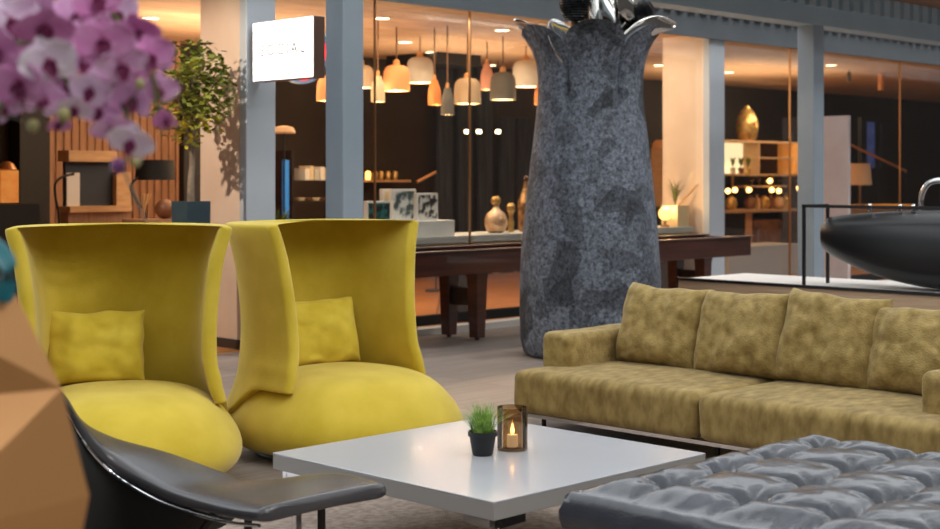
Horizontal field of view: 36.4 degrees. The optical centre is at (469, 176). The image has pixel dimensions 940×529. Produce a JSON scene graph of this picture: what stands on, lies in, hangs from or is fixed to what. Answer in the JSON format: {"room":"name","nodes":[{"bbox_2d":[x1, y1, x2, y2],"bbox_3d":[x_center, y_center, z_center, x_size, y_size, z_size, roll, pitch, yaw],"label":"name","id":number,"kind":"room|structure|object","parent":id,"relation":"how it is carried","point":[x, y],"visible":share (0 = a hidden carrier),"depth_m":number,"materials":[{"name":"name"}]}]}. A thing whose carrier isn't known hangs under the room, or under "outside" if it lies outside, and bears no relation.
{"room":"store","nodes":[
{"label":"store","id":0,"kind":"room"},
{"bbox_2d":[50,41,180,223],"bbox_3d":[-4.208,-0.106,16.888,1.772,3.088,0.165,0,0,-45],"label":"wall slats","id":1,"kind":"structure","parent":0,"point":[78,137],"depth_m":17.01,"materials":[{"name":"brown wood"}]},
{"bbox_2d":[0,37,939,242],"bbox_3d":[2.015,-0.250,23.370,28.100,3.400,0.200,0,0,-45],"label":"wall","id":2,"kind":"structure","parent":0,"point":[405,122],"depth_m":21.60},
{"bbox_2d":[9,98,49,223],"bbox_3d":[-4.936,0.144,16.029,0.363,2.588,0.250,0,0,-45],"label":"door","id":3,"kind":"structure","parent":2,"relation":"in","point":[29,152],"depth_m":15.94,"materials":[{"name":"black"}]},
{"bbox_2d":[363,180,410,181],"bbox_3d":[-1.313,0.055,19.618,1.000,0.030,0.400,0,0,-45],"label":"shelf","id":4,"kind":"object","parent":2,"relation":"attached to","point":[363,180],"visible":0.5,"depth_m":19.53,"materials":[{"name":"brown wood"}]},
{"bbox_2d":[468,429,496,456],"bbox_3d":[0.050,1.043,5.607,0.116,0.094,0.116,0,0,-45],"label":"pot","id":5,"kind":"object","parent":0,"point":[482,441],"depth_m":5.57,"materials":[{"name":"black"}]},
{"bbox_2d":[54,0,939,101],"bbox_3d":[3.755,-1.750,21.489,28.300,0.200,5.320,0,0,-45],"label":"ceiling","id":6,"kind":"structure","parent":0,"point":[753,65],"depth_m":18.36,"materials":[{"name":"beige paint"}]},
{"bbox_2d":[289,36,325,83],"bbox_3d":[-1.893,-1.414,15.926,0.751,0.751,0.080,0,0,-45],"label":"sign","id":7,"kind":"object","parent":6,"relation":"hanging from","point":[306,80],"visible":0.09,"depth_m":15.95,"materials":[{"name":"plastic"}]},
{"bbox_2d":[316,75,325,100],"bbox_3d":[-1.529,-1.220,14.876,0.135,0.859,0.135,0,0,-45],"label":"pendant lamp","id":8,"kind":"object","parent":6,"relation":"hanging from","point":[321,85],"visible":0.48,"depth_m":14.82,"materials":[{"name":"orange"}]},
{"bbox_2d":[363,61,372,88],"bbox_3d":[-1.192,-1.312,15.637,0.284,0.677,0.284,0,0,-45],"label":"pendant lamp","id":9,"kind":"object","parent":6,"relation":"hanging from","point":[367,70],"visible":0.3,"depth_m":15.53,"materials":[{"name":"beige"}]},
{"bbox_2d":[371,20,384,101],"bbox_3d":[-0.966,-1.219,15.015,0.147,0.862,0.147,0,0,-45],"label":"pendant lamp","id":10,"kind":"object","parent":6,"relation":"hanging from","point":[380,88],"visible":0.8,"depth_m":14.97,"materials":[{"name":"beige"}]},
{"bbox_2d":[383,27,409,91],"bbox_3d":[-0.809,-1.298,15.737,0.297,0.704,0.297,0,0,-45],"label":"pendant lamp","id":11,"kind":"object","parent":6,"relation":"hanging from","point":[396,77],"visible":0.97,"depth_m":15.62,"materials":[{"name":"brown"}]},
{"bbox_2d":[407,37,432,83],"bbox_3d":[-0.588,-1.377,16.807,0.317,0.545,0.317,0,0,-45],"label":"pendant lamp","id":12,"kind":"object","parent":6,"relation":"hanging from","point":[420,68],"visible":0.86,"depth_m":16.68,"materials":[{"name":"beige"}]},
{"bbox_2d":[386,52,480,69],"bbox_3d":[-0.496,-1.574,19.445,0.824,0.151,1.000,0,0,-45],"label":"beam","id":13,"kind":"structure","parent":6,"relation":"hanging from","point":[455,60],"depth_m":19.17,"materials":[{"name":"black"}]},
{"bbox_2d":[428,28,440,104],"bbox_3d":[-0.394,-1.224,15.870,0.144,0.851,0.144,0,0,-45],"label":"pendant lamp","id":14,"kind":"object","parent":6,"relation":"hanging from","point":[434,92],"visible":1,"depth_m":15.82,"materials":[{"name":"orange"}]},
{"bbox_2d":[441,26,453,114],"bbox_3d":[-0.245,-1.163,15.594,0.142,0.974,0.142,0,0,-45],"label":"pendant lamp","id":15,"kind":"object","parent":6,"relation":"hanging from","point":[447,100],"visible":1,"depth_m":15.55,"materials":[{"name":"grey"}]},
{"bbox_2d":[457,68,471,231],"bbox_3d":[-0.084,-0.076,20.868,0.240,3.028,0.100,0,0,-45],"label":"curtain","id":16,"kind":"object","parent":6,"relation":"hanging from","point":[462,110],"visible":0.41,"depth_m":20.80,"materials":[{"name":"black fabric"}]},
{"bbox_2d":[454,33,480,104],"bbox_3d":[-0.029,-1.243,16.376,0.309,0.814,0.309,0,0,-45],"label":"pendant lamp","id":17,"kind":"object","parent":6,"relation":"hanging from","point":[461,85],"visible":0.88,"depth_m":16.26,"materials":[{"name":"beige"}]},
{"bbox_2d":[477,68,491,273],"bbox_3d":[0.211,-0.087,21.163,0.240,3.050,0.100,0,0,-45],"label":"curtain","id":18,"kind":"object","parent":6,"relation":"hanging from","point":[484,110],"visible":0.52,"depth_m":21.12,"materials":[{"name":"black fabric"}]},
{"bbox_2d":[480,42,492,89],"bbox_3d":[0.208,-1.356,17.461,0.159,0.588,0.159,0,0,-45],"label":"pendant lamp","id":19,"kind":"object","parent":6,"relation":"hanging from","point":[486,74],"visible":0.91,"depth_m":17.40,"materials":[{"name":"brown"}]},
{"bbox_2d":[490,36,515,100],"bbox_3d":[0.388,-1.277,16.792,0.305,0.746,0.305,0,0,-45],"label":"pendant lamp","id":20,"kind":"object","parent":6,"relation":"hanging from","point":[502,83],"visible":1,"depth_m":16.68,"materials":[{"name":"grey"}]},
{"bbox_2d":[513,46,537,87],"bbox_3d":[0.703,-1.390,17.957,0.339,0.520,0.339,0,0,-45],"label":"pendant lamp","id":21,"kind":"object","parent":6,"relation":"hanging from","point":[525,70],"visible":0.86,"depth_m":17.82,"materials":[{"name":"beige"}]},
{"bbox_2d":[878,73,883,89],"bbox_3d":[6.560,-1.604,22.823,0.096,0.431,0.096,0,0,-45],"label":"pendant","id":22,"kind":"object","parent":6,"relation":"hanging from","point":[880,75],"visible":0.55,"depth_m":22.78,"materials":[{"name":"brown"}]},
{"bbox_2d":[217,267,888,480],"bbox_3d":[6.293,1.494,12.799,41.000,0.112,21.200,0,0,-45],"label":"floor","id":23,"kind":"structure","parent":0,"point":[483,371],"depth_m":10.89,"materials":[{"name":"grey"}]},
{"bbox_2d":[0,162,39,296],"bbox_3d":[-4.271,0.648,13.265,0.450,1.580,0.300,0,0,-45],"label":"lantern","id":24,"kind":"object","parent":23,"relation":"on","point":[11,215],"visible":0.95,"depth_m":13.17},
{"bbox_2d":[53,173,74,223],"bbox_3d":[-3.845,0.699,13.409,0.237,1.478,0.237,0,0,0],"label":"stand","id":25,"kind":"object","parent":23,"relation":"on","point":[70,174],"visible":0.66,"depth_m":13.39,"materials":[{"name":"black metal"}]},
{"bbox_2d":[0,0,179,528],"bbox_3d":[-0.926,0.556,2.331,0.755,1.787,0.666,0,0,-45],"label":"potted orchid","id":26,"kind":"object","parent":23,"relation":"on","point":[43,485],"visible":1,"depth_m":2.29,"materials":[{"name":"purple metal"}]},
{"bbox_2d":[58,150,131,223],"bbox_3d":[-3.723,0.589,14.209,0.689,1.697,0.240,0,0,-45],"label":"fireplace","id":27,"kind":"object","parent":23,"relation":"on","point":[94,194],"visible":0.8,"depth_m":14.13,"materials":[{"name":"brown wood"}]},
{"bbox_2d":[5,223,241,472],"bbox_3d":[-1.694,0.839,6.927,1.178,1.205,1.230,0,0,-12],"label":"chair","id":28,"kind":"object","parent":23,"relation":"on","point":[172,272],"visible":0.68,"depth_m":7.24,"materials":[{"name":"fabric"}]},
{"bbox_2d":[48,310,144,384],"bbox_3d":[-1.887,0.859,7.212,0.485,0.365,0.209,0,0,-15],"label":"cushion","id":29,"kind":"object","parent":28,"relation":"on","point":[107,345],"visible":0.94,"depth_m":7.15,"materials":[{"name":"fabric"}]},
{"bbox_2d":[122,218,171,222],"bbox_3d":[-2.991,0.917,13.485,0.420,1.041,0.400,0,0,-45],"label":"base cabinet","id":30,"kind":"object","parent":23,"relation":"on","point":[149,220],"visible":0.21,"depth_m":13.35,"materials":[{"name":"brown wood"}]},
{"bbox_2d":[141,194,151,214],"bbox_3d":[-3.037,0.276,13.438,0.108,0.242,0.075,0,0,-45],"label":"dried grass","id":31,"kind":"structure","parent":30,"relation":"on","point":[144,199],"depth_m":13.40,"materials":[{"name":"brown plant"}]},
{"bbox_2d":[131,160,174,218],"bbox_3d":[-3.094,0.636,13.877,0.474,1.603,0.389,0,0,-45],"label":"table lamp","id":32,"kind":"object","parent":30,"relation":"on","point":[149,169],"visible":0.57,"depth_m":13.74,"materials":[{"name":"black fabric"}]},
{"bbox_2d":[155,199,171,218],"bbox_3d":[-2.885,0.302,13.520,0.190,0.184,0.190,0,0,-45],"label":"decorative ball","id":33,"kind":"object","parent":30,"relation":"on","point":[162,207],"visible":0.88,"depth_m":13.45,"materials":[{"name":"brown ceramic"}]},
{"bbox_2d":[179,101,199,200],"bbox_3d":[-3.123,0.294,16.039,0.265,2.288,0.100,0,0,-45],"label":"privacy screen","id":34,"kind":"object","parent":23,"relation":"on","point":[183,153],"visible":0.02,"depth_m":15.96,"materials":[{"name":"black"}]},
{"bbox_2d":[149,39,237,222],"bbox_3d":[-2.258,0.168,11.524,0.820,2.563,0.749,0,0,-45],"label":"potted tree","id":35,"kind":"object","parent":23,"relation":"on","point":[189,211],"visible":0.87,"depth_m":11.47,"materials":[{"name":"green plant"}]},
{"bbox_2d":[200,0,274,349],"bbox_3d":[-1.990,-0.100,12.198,0.305,3.100,0.705,0,0,-45],"label":"column","id":36,"kind":"structure","parent":23,"relation":"on","point":[237,165],"depth_m":12.01,"materials":[{"name":"paint"}]},
{"bbox_2d":[252,15,324,82],"bbox_3d":[-1.493,-1.030,11.610,0.123,0.490,0.850,0,0,-45],"label":"sign","id":37,"kind":"object","parent":36,"relation":"attached to","point":[291,49],"visible":1,"depth_m":11.49,"materials":[{"name":"white metal"}]},
{"bbox_2d":[275,208,292,219],"bbox_3d":[-1.756,0.861,13.235,0.297,1.155,0.280,0,0,-45],"label":"floor plant","id":38,"kind":"object","parent":23,"relation":"on","point":[278,214],"visible":0.06,"depth_m":13.20,"materials":[{"name":"green plant"}]},
{"bbox_2d":[275,126,294,212],"bbox_3d":[-1.839,0.466,14.141,0.280,1.944,0.280,0,0,-45],"label":"mushroom lamp","id":39,"kind":"object","parent":23,"relation":"on","point":[283,130],"visible":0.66,"depth_m":14.13,"materials":[{"name":"brown"}]},
{"bbox_2d":[282,160,288,219],"bbox_3d":[-2.136,0.621,16.567,0.060,1.635,0.050,0,0,-45],"label":"column","id":40,"kind":"structure","parent":23,"relation":"on","point":[286,161],"depth_m":16.55,"materials":[{"name":"blue"}]},
{"bbox_2d":[275,151,325,218],"bbox_3d":[-1.934,0.563,17.264,0.812,1.750,0.350,0,0,-45],"label":"rack","id":41,"kind":"object","parent":23,"relation":"on","point":[289,155],"visible":0.19,"depth_m":17.00,"materials":[{"name":"black wood"}]},
{"bbox_2d":[294,168,309,179],"bbox_3d":[-2.017,-0.033,17.146,0.070,0.140,0.220,0,0,-45],"label":"storage box","id":42,"kind":"object","parent":41,"relation":"on","point":[299,173],"visible":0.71,"depth_m":17.09,"materials":[{"name":"cardboard"}]},
{"bbox_2d":[299,166,313,179],"bbox_3d":[-1.969,-0.048,17.194,0.050,0.170,0.220,0,0,-45],"label":"storage box","id":43,"kind":"object","parent":41,"relation":"on","point":[310,167],"visible":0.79,"depth_m":17.12,"materials":[{"name":"beige"}]},
{"bbox_2d":[314,167,323,179],"bbox_3d":[-1.855,-0.043,17.308,0.060,0.160,0.220,0,0,-45],"label":"storage box","id":44,"kind":"object","parent":41,"relation":"on","point":[321,169],"visible":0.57,"depth_m":17.22,"materials":[{"name":"cardboard"}]},
{"bbox_2d":[225,219,462,458],"bbox_3d":[-0.666,0.839,7.625,1.230,1.205,1.178,0,0,43],"label":"chair","id":45,"kind":"object","parent":23,"relation":"on","point":[276,404],"visible":0.94,"depth_m":7.41,"materials":[{"name":"fabric"}]},
{"bbox_2d":[295,296,359,365],"bbox_3d":[-0.847,0.857,7.905,0.491,0.369,0.206,0,0,-35],"label":"cushion","id":46,"kind":"object","parent":45,"relation":"on","point":[327,331],"visible":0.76,"depth_m":7.86,"materials":[{"name":"fabric"}]},
{"bbox_2d":[326,0,362,218],"bbox_3d":[-0.926,-0.070,10.557,0.200,3.040,0.200,0,0,-45],"label":"post","id":47,"kind":"object","parent":23,"relation":"on","point":[344,18],"visible":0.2,"depth_m":10.48,"materials":[{"name":"grey paint"}]},
{"bbox_2d":[613,0,939,45],"bbox_3d":[6.650,-1.780,18.098,29.000,0.380,0.290,0,0,-45],"label":"beam","id":48,"kind":"structure","parent":47,"relation":"on","point":[887,19],"depth_m":15.26,"materials":[{"name":"grey paint"}]},
{"bbox_2d":[219,495,562,528],"bbox_3d":[0.389,1.446,4.808,4.150,0.008,4.650,0,0,-45],"label":"rug","id":49,"kind":"object","parent":23,"relation":"on","point":[385,512],"visible":0.02,"depth_m":6.06,"materials":[{"name":"grey carpet"}]},
{"bbox_2d":[63,393,385,528],"bbox_3d":[-1.010,0.972,4.701,1.212,0.932,0.992,0,0,26],"label":"chaise longue","id":50,"kind":"object","parent":49,"relation":"on","point":[130,485],"visible":0.69,"depth_m":4.89,"materials":[{"name":"black leather"}]},
{"bbox_2d":[273,418,704,528],"bbox_3d":[0.077,1.266,5.651,1.204,0.352,1.223,0,0,-45],"label":"coffee table","id":51,"kind":"object","parent":49,"relation":"on","point":[435,465],"visible":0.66,"depth_m":5.44,"materials":[{"name":"grey paint"}]},
{"bbox_2d":[446,402,506,456],"bbox_3d":[0.039,0.985,5.620,0.269,0.210,0.281,0,0,-45],"label":"potted grass","id":52,"kind":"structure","parent":51,"relation":"on","point":[483,435],"depth_m":5.57,"materials":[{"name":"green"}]},
{"bbox_2d":[497,405,527,451],"bbox_3d":[0.170,1.004,5.721,0.122,0.171,0.122,0,0,-45],"label":"candle holder","id":53,"kind":"object","parent":51,"relation":"on","point":[512,439],"visible":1,"depth_m":5.70,"materials":[{"name":"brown glass"}]},
{"bbox_2d":[507,423,517,446],"bbox_3d":[0.170,1.032,5.721,0.044,0.092,0.044,0,0,-45],"label":"candle","id":54,"kind":"object","parent":53,"relation":"on","point":[512,439],"depth_m":5.70,"materials":[{"name":"beige wax"}]},
{"bbox_2d":[559,434,939,528],"bbox_3d":[1.315,1.206,4.654,1.459,0.472,1.460,0,0,-45],"label":"ottoman","id":55,"kind":"object","parent":49,"relation":"on","point":[813,481],"visible":1,"depth_m":4.54,"materials":[{"name":"leather"}]},
{"bbox_2d":[416,171,438,291],"bbox_3d":[-0.495,0.678,17.890,0.472,1.520,0.280,0,0,-45],"label":"lamp","id":56,"kind":"object","parent":23,"relation":"on","point":[434,172],"visible":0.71,"depth_m":17.91,"materials":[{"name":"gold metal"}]},
{"bbox_2d":[436,69,452,276],"bbox_3d":[-0.370,-0.065,20.581,0.240,3.006,0.100,0,0,-45],"label":"curtain","id":57,"kind":"object","parent":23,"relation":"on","point":[444,123],"visible":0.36,"depth_m":20.54,"materials":[{"name":"black fabric"}]},
{"bbox_2d":[499,118,513,272],"bbox_3d":[0.545,0.276,21.497,0.240,2.324,0.100,0,0,-45],"label":"curtain","id":58,"kind":"object","parent":23,"relation":"on","point":[506,125],"visible":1,"depth_m":21.45,"materials":[{"name":"black fabric"}]},
{"bbox_2d":[516,118,530,271],"bbox_3d":[0.811,0.270,21.762,0.240,2.335,0.100,0,0,-45],"label":"curtain","id":59,"kind":"object","parent":23,"relation":"on","point":[523,125],"visible":0.51,"depth_m":21.71,"materials":[{"name":"black fabric"}]},
{"bbox_2d":[416,225,692,321],"bbox_3d":[0.495,1.003,14.849,5.300,0.870,0.600,0,0,-45],"label":"counter","id":60,"kind":"object","parent":23,"relation":"on","point":[485,237],"depth_m":14.22,"materials":[{"name":"grey"}]},
{"bbox_2d":[417,220,454,236],"bbox_3d":[-0.774,0.493,13.552,1.370,0.150,0.400,0,0,-45],"label":"riser","id":61,"kind":"object","parent":60,"relation":"on","point":[426,228],"visible":0.36,"depth_m":13.73,"materials":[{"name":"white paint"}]},
{"bbox_2d":[364,201,390,219],"bbox_3d":[-0.862,0.321,13.313,0.297,0.195,0.054,0,0,-45],"label":"framed print","id":62,"kind":"object","parent":61,"relation":"on","point":[383,208],"visible":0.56,"depth_m":13.29,"materials":[{"name":"paper"}]},
{"bbox_2d":[380,189,388,200],"bbox_3d":[-0.805,0.266,13.652,0.108,0.304,0.054,0,0,-45],"label":"framed print","id":63,"kind":"object","parent":61,"relation":"on","point":[384,193],"visible":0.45,"depth_m":13.61,"materials":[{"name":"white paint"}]},
{"bbox_2d":[389,189,415,219],"bbox_3d":[-0.647,0.266,13.698,0.310,0.303,0.054,0,0,-45],"label":"framed print","id":64,"kind":"object","parent":61,"relation":"on","point":[402,200],"visible":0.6,"depth_m":13.66,"materials":[{"name":"white paper"}]},
{"bbox_2d":[414,193,437,220],"bbox_3d":[-0.426,0.286,13.820,0.278,0.264,0.054,0,0,-45],"label":"framed print","id":65,"kind":"object","parent":61,"relation":"on","point":[425,204],"visible":0.9,"depth_m":13.78,"materials":[{"name":"white paper"}]},
{"bbox_2d":[484,196,507,232],"bbox_3d":[0.265,0.381,14.548,0.236,0.373,0.236,0,0,-45],"label":"decanter","id":66,"kind":"object","parent":60,"relation":"on","point":[495,221],"visible":1,"depth_m":14.47,"materials":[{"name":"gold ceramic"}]},
{"bbox_2d":[507,203,514,231],"bbox_3d":[0.422,0.418,14.734,0.090,0.300,0.090,0,0,-45],"label":"jar","id":67,"kind":"object","parent":60,"relation":"on","point":[510,207],"visible":0.99,"depth_m":14.71,"materials":[{"name":"gold metal"}]},
{"bbox_2d":[518,176,528,231],"bbox_3d":[0.582,0.279,14.866,0.180,0.578,0.180,0,0,-45],"label":"decanter","id":68,"kind":"object","parent":60,"relation":"on","point":[522,199],"visible":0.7,"depth_m":14.81,"materials":[{"name":"gold metal"}]},
{"bbox_2d":[416,225,692,244],"bbox_3d":[0.495,0.603,14.849,5.300,0.070,0.600,0,0,-45],"label":"countertop","id":69,"kind":"structure","parent":60,"relation":"on","point":[485,236],"depth_m":14.14,"materials":[{"name":"grey stone"}]},
{"bbox_2d":[658,207,671,226],"bbox_3d":[2.227,0.456,16.327,0.150,0.223,0.150,0,0,-45],"label":"globe lamp","id":70,"kind":"object","parent":60,"relation":"on","point":[665,213],"visible":1,"depth_m":16.28,"materials":[{"name":"white glass"}]},
{"bbox_2d":[661,180,697,226],"bbox_3d":[2.398,0.293,16.536,0.322,0.549,0.372,0,0,-45],"label":"potted palm","id":71,"kind":"object","parent":60,"relation":"on","point":[680,213],"visible":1,"depth_m":16.48,"materials":[{"name":"beige"}]},
{"bbox_2d":[661,205,688,226],"bbox_3d":[2.376,0.448,16.546,0.230,0.240,0.230,0,0,-45],"label":"pot","id":72,"kind":"object","parent":71,"relation":"on","point":[680,213],"depth_m":16.45,"materials":[{"name":"beige"}]},
{"bbox_2d":[415,234,754,339],"bbox_3d":[0.866,1.042,13.806,5.630,0.815,0.700,0,0,-45],"label":"table","id":73,"kind":"object","parent":23,"relation":"on","point":[475,261],"visible":0.5,"depth_m":12.92,"materials":[{"name":"brown wood"}]},
{"bbox_2d":[519,19,660,358],"bbox_3d":[0.983,0.110,11.700,1.160,2.680,1.161,0,0,-45],"label":"vase","id":74,"kind":"object","parent":23,"relation":"on","point":[590,231],"visible":0.9,"depth_m":11.27,"materials":[{"name":"stone"}]},
{"bbox_2d":[513,0,675,62],"bbox_3d":[0.984,-1.061,11.750,1.295,1.036,0.844,0,0,-7],"label":"bouquet","id":75,"kind":"object","parent":74,"relation":"in","point":[630,16],"visible":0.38,"depth_m":11.46,"materials":[{"name":"silver metal"}]},
{"bbox_2d":[417,280,896,335],"bbox_3d":[5.365,1.420,18.945,19.620,0.060,0.145,0,0,-45],"label":"threshold","id":76,"kind":"object","parent":23,"relation":"on","point":[461,327],"depth_m":13.57,"materials":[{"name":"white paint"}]},
{"bbox_2d":[656,209,661,224],"bbox_3d":[2.573,0.944,20.286,0.820,0.988,0.450,0,0,-45],"label":"sideboard","id":77,"kind":"object","parent":23,"relation":"on","point":[659,220],"visible":0.02,"depth_m":20.04,"materials":[{"name":"black"}]},
{"bbox_2d":[651,140,662,208],"bbox_3d":[2.725,-0.040,20.403,0.260,0.980,0.260,0,0,-45],"label":"wall panel","id":78,"kind":"object","parent":77,"relation":"on","point":[657,146],"visible":0.59,"depth_m":20.32,"materials":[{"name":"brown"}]},
{"bbox_2d":[663,36,723,275],"bbox_3d":[2.620,-0.100,16.808,0.305,3.100,0.705,0,0,-45],"label":"column","id":79,"kind":"structure","parent":23,"relation":"on","point":[693,68],"depth_m":16.64,"materials":[{"name":"paint"}]},
{"bbox_2d":[514,282,939,456],"bbox_3d":[1.551,1.028,7.631,1.100,0.845,2.686,0,0,-45],"label":"sofa","id":80,"kind":"object","parent":23,"relation":"on","point":[734,371],"visible":0.99,"depth_m":7.53,"materials":[{"name":"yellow fabric"}]},
{"bbox_2d":[514,361,779,437],"bbox_3d":[1.048,1.214,8.096,1.037,0.269,1.283,0,0,-45],"label":"seat cushion","id":81,"kind":"object","parent":80,"relation":"on","point":[659,399],"depth_m":7.77,"materials":[{"name":"yellow fabric"}]},
{"bbox_2d":[616,282,714,367],"bbox_3d":[1.143,0.875,8.370,0.600,0.500,0.306,2,-16,45],"label":"cushion","id":82,"kind":"object","parent":80,"relation":"on","point":[660,327],"depth_m":8.23,"materials":[{"name":"yellow fabric"}]},
{"bbox_2d":[694,290,789,379],"bbox_3d":[1.536,0.874,7.971,0.600,0.500,0.314,-2,-21,45],"label":"cushion","id":83,"kind":"object","parent":80,"relation":"on","point":[737,336],"depth_m":7.84,"materials":[{"name":"yellow fabric"}]},
{"bbox_2d":[699,380,939,452],"bbox_3d":[1.986,1.214,7.156,1.041,0.268,1.365,0,0,-45],"label":"seat cushion","id":84,"kind":"object","parent":80,"relation":"on","point":[757,414],"depth_m":6.96,"materials":[{"name":"yellow fabric"}]},
{"bbox_2d":[775,288,892,388],"bbox_3d":[1.922,0.862,7.579,0.600,0.520,0.304,4,-14,45],"label":"cushion","id":85,"kind":"object","parent":80,"relation":"on","point":[823,340],"depth_m":7.46,"materials":[{"name":"yellow fabric"}]},
{"bbox_2d":[867,307,939,395],"bbox_3d":[2.289,0.881,7.209,0.583,0.480,0.313,-2,-21,45],"label":"cushion","id":86,"kind":"object","parent":80,"relation":"on","point":[903,343],"depth_m":7.15,"materials":[{"name":"yellow fabric"}]},
{"bbox_2d":[724,208,796,242],"bbox_3d":[4.787,0.998,24.904,2.295,0.880,0.650,0,0,-45],"label":"bar cabinet","id":87,"kind":"object","parent":23,"relation":"on","point":[770,224],"visible":0.48,"depth_m":24.81,"materials":[{"name":"brown wood"}]},
{"bbox_2d":[724,208,796,212],"bbox_3d":[4.787,0.583,24.904,2.295,0.050,0.650,0,0,-45],"label":"countertop","id":88,"kind":"structure","parent":87,"relation":"on","point":[740,210],"depth_m":24.67,"materials":[{"name":"brown wood"}]},
{"bbox_2d":[725,196,737,209],"bbox_3d":[4.468,0.441,24.479,0.220,0.230,0.217,0,0,-45],"label":"jar","id":89,"kind":"object","parent":88,"relation":"on","point":[731,202],"visible":1,"depth_m":24.41,"materials":[{"name":"ceramic"}]},
{"bbox_2d":[744,196,755,208],"bbox_3d":[4.872,0.441,24.883,0.220,0.230,0.217,0,0,-45],"label":"jar","id":90,"kind":"object","parent":88,"relation":"on","point":[749,202],"visible":0.96,"depth_m":24.81,"materials":[{"name":"brown ceramic"}]},
{"bbox_2d":[760,195,769,208],"bbox_3d":[5.179,0.441,25.190,0.220,0.230,0.217,0,0,-45],"label":"jar","id":91,"kind":"object","parent":88,"relation":"on","point":[765,202],"visible":0.96,"depth_m":25.11,"materials":[{"name":"brown ceramic"}]},
{"bbox_2d":[773,195,783,207],"bbox_3d":[5.493,0.441,25.504,0.220,0.230,0.217,0,0,-45],"label":"jar","id":92,"kind":"object","parent":88,"relation":"on","point":[779,202],"visible":0.94,"depth_m":25.42,"materials":[{"name":"brown ceramic"}]},
{"bbox_2d":[752,218,780,242],"bbox_3d":[4.992,1.063,25.074,0.865,0.650,0.600,0,0,-45],"label":"fridge","id":93,"kind":"object","parent":87,"relation":"in","point":[764,229],"depth_m":24.87,"materials":[{"name":"metal"}]},
{"bbox_2d":[724,242,797,274],"bbox_3d":[4.063,1.214,20.892,1.829,0.448,0.600,0,0,-45],"label":"bench","id":94,"kind":"object","parent":23,"relation":"on","point":[772,258],"visible":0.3,"depth_m":20.71,"materials":[{"name":"grey"}]},
{"bbox_2d":[676,273,939,309],"bbox_3d":[3.521,1.156,11.249,1.012,0.588,3.930,0,0,-45],"label":"platform","id":95,"kind":"object","parent":23,"relation":"on","point":[902,294],"visible":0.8,"depth_m":11.59,"materials":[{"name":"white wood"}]},
{"bbox_2d":[802,204,939,284],"bbox_3d":[3.764,0.545,10.647,0.381,0.650,2.734,0,0,-45],"label":"guard rail","id":96,"kind":"object","parent":95,"relation":"on","point":[804,206],"visible":0.92,"depth_m":11.46,"materials":[{"name":"black metal"}]},
{"bbox_2d":[820,178,939,288],"bbox_3d":[3.917,0.435,10.649,0.614,0.861,2.801,0,0,-45],"label":"bathtub","id":97,"kind":"object","parent":95,"relation":"on","point":[901,246],"visible":0.98,"depth_m":11.00,"materials":[{"name":"black"}]},
{"bbox_2d":[798,25,823,276],"bbox_3d":[3.592,-0.070,15.075,0.200,3.040,0.200,0,0,-45],"label":"post","id":98,"kind":"object","parent":23,"relation":"on","point":[810,37],"visible":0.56,"depth_m":15.00,"materials":[{"name":"grey paint"}]},
{"bbox_2d":[824,115,849,278],"bbox_3d":[4.611,0.340,18.059,0.060,2.220,0.398,0,0,-45],"label":"board","id":99,"kind":"object","parent":23,"relation":"on","point":[836,128],"visible":0.43,"depth_m":18.00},
{"bbox_2d":[858,117,887,203],"bbox_3d":[7.236,0.188,25.671,0.920,2.500,0.090,0,0,-45],"label":"screen","id":100,"kind":"object","parent":23,"relation":"on","point":[872,132],"visible":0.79,"depth_m":25.64,"materials":[{"name":"black"}]},
{"bbox_2d":[850,143,906,203],"bbox_3d":[7.206,0.426,25.237,2.008,2.025,0.044,0,0,-45],"label":"handrail","id":101,"kind":"object","parent":23,"relation":"on","point":[851,145],"visible":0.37,"depth_m":25.23,"materials":[{"name":"brown"}]},
{"bbox_2d":[850,204,911,266],"bbox_3d":[6.505,0.949,23.547,2.340,0.978,0.540,0,0,-45],"label":"sideboard","id":102,"kind":"object","parent":23,"relation":"on","point":[852,210],"visible":0.11,"depth_m":23.38,"materials":[{"name":"brown wood"}]},
{"bbox_2d":[850,163,871,204],"bbox_3d":[6.364,0.120,23.334,0.380,0.680,0.380,0,0,-45],"label":"table lamp","id":103,"kind":"object","parent":102,"relation":"on","point":[860,173],"visible":0.93,"depth_m":23.19,"materials":[{"name":"beige"}]},
{"bbox_2d":[376,0,939,65],"bbox_3d":[5.491,-1.823,19.258,29.000,0.475,0.270,0,0,-45],"label":"beam","id":104,"kind":"structure","parent":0,"point":[689,24],"depth_m":16.75,"materials":[{"name":"grey paint"}]},
{"bbox_2d":[373,0,519,326],"bbox_3d":[0.491,-0.115,14.329,6.200,3.010,0.070,0,0,-45],"label":"window","id":105,"kind":"structure","parent":104,"relation":"attached to","point":[433,319],"depth_m":13.82,"materials":[{"name":"black"}]},
{"bbox_2d":[789,48,900,279],"bbox_3d":[5.102,-0.115,18.940,6.200,3.010,0.070,0,0,-45],"label":"window","id":106,"kind":"structure","parent":104,"relation":"attached to","point":[869,276],"depth_m":17.82,"materials":[{"name":"black"}]},
{"bbox_2d":[724,140,797,175],"bbox_3d":[4.968,-0.325,25.029,2.443,0.610,0.390,0,0,-45],"label":"wall shelf","id":107,"kind":"object","parent":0,"point":[771,158],"visible":0.63,"depth_m":25.16,"materials":[{"name":"brown wood"}]},
{"bbox_2d":[736,105,758,140],"bbox_3d":[4.811,-0.935,24.818,0.391,0.610,0.390,0,0,17],"label":"vase","id":108,"kind":"object","parent":107,"relation":"on","point":[747,124],"visible":0.98,"depth_m":24.67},
{"bbox_2d":[731,176,786,186],"bbox_3d":[5.081,0.080,25.092,1.278,0.200,0.300,0,0,-45],"label":"glass shelf","id":109,"kind":"object","parent":107,"relation":"attached to","point":[732,177],"visible":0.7,"depth_m":24.92,"materials":[{"name":"brown wood"}]},
{"bbox_2d":[890,0,939,8],"bbox_3d":[9.422,-2.035,20.276,22.000,0.130,1.350,0,0,-45],"label":"ceiling","id":110,"kind":"structure","parent":0,"point":[929,3],"depth_m":16.14,"materials":[{"name":"brown wood"}]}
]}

